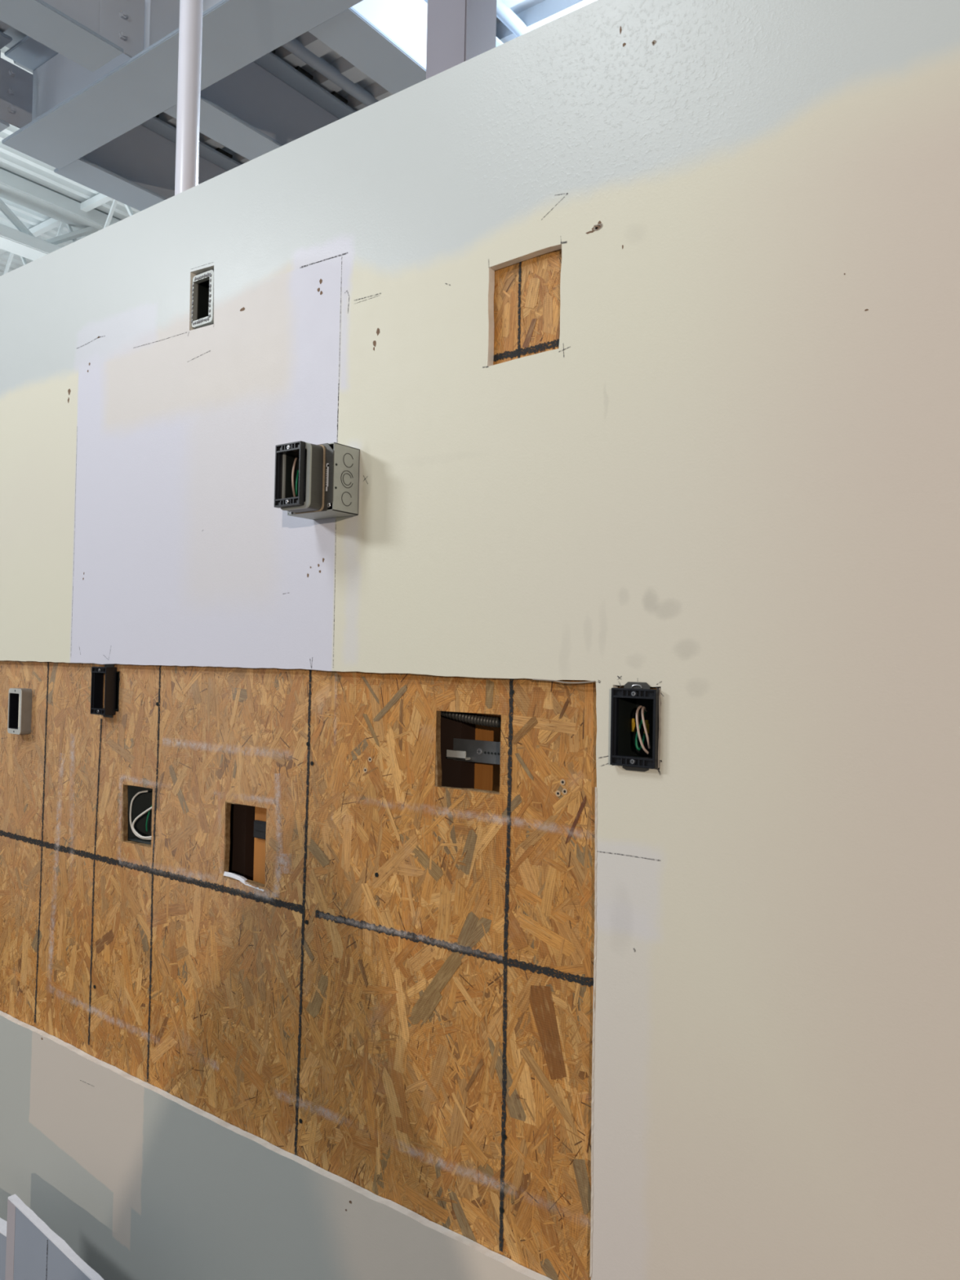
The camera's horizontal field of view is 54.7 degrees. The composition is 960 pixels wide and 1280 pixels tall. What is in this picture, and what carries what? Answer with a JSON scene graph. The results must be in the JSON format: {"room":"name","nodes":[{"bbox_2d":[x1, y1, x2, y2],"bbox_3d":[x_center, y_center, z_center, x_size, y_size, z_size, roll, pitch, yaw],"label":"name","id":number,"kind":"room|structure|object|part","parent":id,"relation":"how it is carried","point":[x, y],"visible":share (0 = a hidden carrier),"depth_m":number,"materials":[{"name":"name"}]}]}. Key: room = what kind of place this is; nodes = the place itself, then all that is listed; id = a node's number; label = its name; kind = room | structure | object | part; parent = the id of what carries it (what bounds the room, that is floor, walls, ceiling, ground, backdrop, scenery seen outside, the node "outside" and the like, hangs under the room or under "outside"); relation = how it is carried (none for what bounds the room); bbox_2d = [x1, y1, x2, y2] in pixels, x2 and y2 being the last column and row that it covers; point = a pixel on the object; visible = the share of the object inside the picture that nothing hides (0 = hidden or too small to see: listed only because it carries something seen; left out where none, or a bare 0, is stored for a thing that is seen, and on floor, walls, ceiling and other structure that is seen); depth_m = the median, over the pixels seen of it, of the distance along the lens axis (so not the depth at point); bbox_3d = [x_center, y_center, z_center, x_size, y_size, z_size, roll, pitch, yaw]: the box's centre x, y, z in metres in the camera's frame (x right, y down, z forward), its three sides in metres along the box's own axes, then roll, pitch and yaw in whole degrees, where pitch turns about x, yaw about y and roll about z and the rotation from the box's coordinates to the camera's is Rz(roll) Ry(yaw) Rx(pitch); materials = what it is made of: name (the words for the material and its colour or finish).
{"room":"store under renovation","nodes":[
{"label":"store under renovation","id":0,"kind":"room"},
{"bbox_2d":[0,46,140,275],"bbox_3d":[-11.013,-4.835,11.098,21.060,0.053,30.000,0,-1,36],"label":"ceiling","id":1,"kind":"structure","parent":0,"point":[15,162],"depth_m":9.74,"materials":[{"name":"white paint"}]},
{"bbox_2d":[0,168,119,260],"bbox_3d":[-1.966,-4.221,13.298,0.300,0.680,11.921,0,-1,36],"label":"roof truss","id":2,"kind":"object","parent":1,"relation":"attached to","point":[15,188],"visible":0.09,"depth_m":9.62,"materials":[{"name":"white metal"}]},
{"bbox_2d":[0,193,133,274],"bbox_3d":[-5.632,-4.269,10.957,8.914,0.821,0.071,0,-1,36],"label":"joist","id":3,"kind":"object","parent":2,"relation":"attached to","point":[100,199],"visible":0.02,"depth_m":10.09,"materials":[{"name":"white paint"}]},
{"bbox_2d":[0,0,596,164],"bbox_3d":[1.583,-3.488,3.483,9.620,0.078,10.200,0,-1,36],"label":"ceiling","id":4,"kind":"structure","parent":0,"point":[535,14],"depth_m":5.49,"materials":[{"name":"paint"}]},
{"bbox_2d":[0,31,33,132],"bbox_3d":[-3.933,-3.269,3.913,0.280,0.520,4.150,0,-1,36],"label":"steel beam","id":5,"kind":"structure","parent":4,"relation":"attached to","point":[15,82],"depth_m":5.48,"materials":[{"name":"grey metal"}]},
{"bbox_2d":[0,0,145,71],"bbox_3d":[-3.016,-3.265,3.235,0.280,0.520,4.150,0,-1,36],"label":"steel beam","id":6,"kind":"structure","parent":4,"relation":"attached to","point":[90,33],"depth_m":4.62,"materials":[{"name":"grey metal"}]},
{"bbox_3d":[-1.848,-3.217,4.796,0.008,0.360,0.250,0,-1,36],"label":"connection plate","id":7,"kind":"part","parent":6,"relation":"part of","materials":[{"name":"grey metal"}]},
{"bbox_2d":[53,114,241,211],"bbox_3d":[-1.010,-3.137,7.859,0.290,0.538,5.225,0,-1,36],"label":"steel beam","id":8,"kind":"structure","parent":4,"relation":"attached to","point":[135,169],"depth_m":6.16,"materials":[{"name":"grey metal"}]},
{"bbox_2d":[163,111,250,160],"bbox_3d":[-0.814,-3.401,7.677,0.073,0.073,5.100,0,-1,36],"label":"conduit","id":9,"kind":"object","parent":4,"relation":"attached to","point":[163,112],"visible":0.03,"depth_m":6.37,"materials":[{"name":"grey metal"}]},
{"bbox_2d":[164,49,356,159],"bbox_3d":[-0.093,-3.133,7.181,0.290,0.538,5.225,0,-1,36],"label":"steel beam","id":10,"kind":"structure","parent":4,"relation":"attached to","point":[268,104],"depth_m":5.54,"materials":[{"name":"grey metal"}]},
{"bbox_2d":[281,38,378,106],"bbox_3d":[0.103,-3.397,6.999,0.073,0.073,5.100,0,-1,36],"label":"conduit","id":11,"kind":"object","parent":4,"relation":"attached to","point":[295,46],"visible":0.24,"depth_m":5.60,"materials":[{"name":"grey metal"}]},
{"bbox_2d":[308,0,502,94],"bbox_3d":[0.839,-3.129,6.492,0.290,0.538,5.225,0,-1,36],"label":"steel beam","id":12,"kind":"structure","parent":4,"relation":"attached to","point":[386,40],"depth_m":4.70,"materials":[{"name":"white metal"}]},
{"bbox_2d":[496,0,530,36],"bbox_3d":[1.036,-3.393,6.310,0.073,0.073,5.100,0,-1,36],"label":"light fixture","id":13,"kind":"object","parent":4,"relation":"attached to","point":[506,15],"visible":0.24,"depth_m":5.11,"materials":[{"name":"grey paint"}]},
{"bbox_2d":[0,0,959,1279],"bbox_3d":[-1.082,0.415,2.408,7.800,2.829,0.136,0,-1,36],"label":"wall","id":14,"kind":"structure","parent":0,"point":[633,326],"depth_m":1.52,"materials":[{"name":"paint"}]},
{"bbox_2d":[7,688,32,734],"bbox_3d":[-1.189,0.187,2.453,0.067,0.118,0.084,0,-1,36],"label":"ring","id":15,"kind":"object","parent":14,"relation":"attached to","point":[20,700],"visible":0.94,"depth_m":2.42,"materials":[{"name":"plastic"}]},
{"bbox_2d":[90,663,119,717],"bbox_3d":[-0.873,0.120,2.221,0.070,0.128,0.085,0,-1,36],"label":"outlet box","id":16,"kind":"object","parent":14,"relation":"attached to","point":[112,676],"visible":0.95,"depth_m":2.19,"materials":[{"name":"black plastic"}]},
{"bbox_2d":[127,785,152,844],"bbox_3d":[-0.763,0.402,2.167,0.120,0.133,0.059,0,-1,36],"label":"box","id":17,"kind":"object","parent":14,"relation":"attached to","point":[142,802],"visible":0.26,"depth_m":2.20,"materials":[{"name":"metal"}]},
{"bbox_2d":[129,790,151,839],"bbox_3d":[-0.789,0.407,2.166,0.075,0.113,0.011,1,-1,23],"label":"wire","id":18,"kind":"object","parent":17,"relation":"in","point":[144,791],"visible":0.97,"depth_m":2.17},
{"bbox_2d":[132,806,151,838],"bbox_3d":[-0.781,0.419,2.153,0.074,0.080,0.011,1,-1,23],"label":"wire","id":19,"kind":"object","parent":17,"relation":"in","point":[149,808],"visible":0.82,"depth_m":2.16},
{"bbox_2d":[145,804,151,831],"bbox_3d":[-0.780,0.420,2.188,0.016,0.063,0.006,1,-1,17],"label":"wire","id":20,"kind":"object","parent":17,"relation":"in","point":[151,805],"visible":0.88,"depth_m":2.19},
{"bbox_2d":[191,270,213,328],"bbox_3d":[-0.582,-0.743,2.046,0.090,0.134,0.070,0,-1,36],"label":"ring","id":21,"kind":"object","parent":14,"relation":"attached to","point":[202,284],"visible":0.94,"depth_m":2.04,"materials":[{"name":"metal"}]},
{"bbox_2d":[253,819,266,839],"bbox_3d":[-0.441,0.391,1.904,0.068,0.036,0.010,0,-1,36],"label":"bracket","id":22,"kind":"object","parent":14,"relation":"attached to","point":[260,826],"visible":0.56,"depth_m":1.91,"materials":[{"name":"grey metal"}]},
{"bbox_2d":[274,440,359,519],"bbox_3d":[-0.306,-0.294,1.707,0.121,0.122,0.115,0,-1,36],"label":"junction box","id":23,"kind":"object","parent":14,"relation":"attached to","point":[328,483],"visible":1,"depth_m":1.68,"materials":[{"name":"metal"}]},
{"bbox_3d":[-0.343,-0.297,1.671,0.067,0.113,0.012,0,-1,36],"label":"extension frame","id":24,"kind":"part","parent":23,"relation":"part of","materials":[{"name":"black plastic"}]},
{"bbox_2d":[291,456,297,497],"bbox_3d":[-0.340,-0.302,1.702,0.005,0.081,0.033,1,-1,2],"label":"wire","id":25,"kind":"object","parent":23,"relation":"in","point":[296,457],"visible":1,"depth_m":1.69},
{"bbox_2d":[295,469,298,496],"bbox_3d":[-0.336,-0.289,1.706,0.004,0.051,0.021,1,-1,-5],"label":"wire","id":26,"kind":"object","parent":23,"relation":"in","point":[297,473],"visible":0.91,"depth_m":1.70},
{"bbox_3d":[-0.312,-0.294,1.700,0.120,0.122,0.002,0,-1,36],"label":"plate","id":27,"kind":"part","parent":23,"relation":"part of","materials":[{"name":"metal"}]},
{"bbox_2d":[440,711,501,728],"bbox_3d":[0.009,0.134,1.606,0.186,0.032,0.019,0,-1,36],"label":"conduit","id":28,"kind":"object","parent":14,"relation":"attached to","point":[470,717],"visible":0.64,"depth_m":1.61,"materials":[{"name":"metal"}]},
{"bbox_2d":[446,737,500,764],"bbox_3d":[0.039,0.196,1.595,0.233,0.039,0.018,0,-1,36],"label":"bracket","id":29,"kind":"object","parent":14,"relation":"attached to","point":[464,749],"visible":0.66,"depth_m":1.64,"materials":[{"name":"metal"}]},
{"bbox_2d":[609,681,661,772],"bbox_3d":[0.244,0.128,1.386,0.073,0.130,0.071,0,-1,36],"label":"outlet box","id":30,"kind":"object","parent":14,"relation":"attached to","point":[625,701],"visible":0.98,"depth_m":1.38,"materials":[{"name":"black plastic"}]},
{"bbox_2d":[631,718,635,731],"bbox_3d":[0.234,0.130,1.421,0.008,0.020,0.008,0,-1,36],"label":"connector","id":31,"kind":"object","parent":30,"relation":"in","point":[633,727],"visible":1,"depth_m":1.42,"materials":[{"name":"yellow plastic"}]},
{"bbox_2d":[635,711,647,750],"bbox_3d":[0.245,0.135,1.397,0.009,0.060,0.037,0,-1,36],"label":"wire","id":32,"kind":"object","parent":30,"relation":"in","point":[645,713],"visible":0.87,"depth_m":1.39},
{"bbox_2d":[635,705,648,754],"bbox_3d":[0.241,0.133,1.388,0.020,0.071,0.046,1,-1,1],"label":"wire","id":33,"kind":"object","parent":30,"relation":"in","point":[639,707],"visible":0.96,"depth_m":1.37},
{"bbox_2d":[641,706,650,748],"bbox_3d":[0.246,0.130,1.387,0.014,0.062,0.045,1,-1,3],"label":"wire","id":34,"kind":"object","parent":30,"relation":"in","point":[643,708],"visible":1,"depth_m":1.37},
{"bbox_3d":[-3.321,1.867,3.930,50.000,0.100,40.000,0,-1,36],"label":"floor","id":35,"kind":"structure","parent":0,"visible":0},
{"bbox_2d":[0,1217,7,1279],"bbox_3d":[-1.195,1.604,2.231,0.245,0.440,0.030,0,-1,34],"label":"drywall offcut","id":36,"kind":"object","parent":35,"relation":"on","point":[3,1223],"visible":0.43,"depth_m":2.17,"materials":[{"name":"grey paper"}]},
{"bbox_2d":[4,1194,103,1279],"bbox_3d":[-0.901,1.554,1.973,0.501,0.540,0.018,0,-2,42],"label":"partition panel","id":37,"kind":"object","parent":35,"relation":"on","point":[34,1251],"visible":1,"depth_m":2.04,"materials":[{"name":"white paint"}]},
{"bbox_2d":[174,0,203,195],"bbox_3d":[-0.764,-0.810,2.385,0.120,5.290,0.120,0,-1,36],"label":"support pole","id":38,"kind":"object","parent":35,"relation":"on","point":[190,28],"visible":0.02,"depth_m":2.37,"materials":[{"name":"white metal"}]},
{"bbox_2d":[426,0,496,79],"bbox_3d":[-0.110,-0.525,3.633,0.340,4.799,0.340,0,-1,36],"label":"steel column","id":39,"kind":"structure","parent":35,"relation":"on","point":[459,31],"depth_m":3.60,"materials":[{"name":"metal"}]},
{"bbox_2d":[1,0,363,169],"bbox_3d":[1.119,-3.195,2.808,9.560,0.550,0.360,0,-1,36],"label":"steel beam","id":40,"kind":"structure","parent":39,"relation":"on","point":[77,110],"depth_m":4.93,"materials":[{"name":"grey metal"}]}
]}

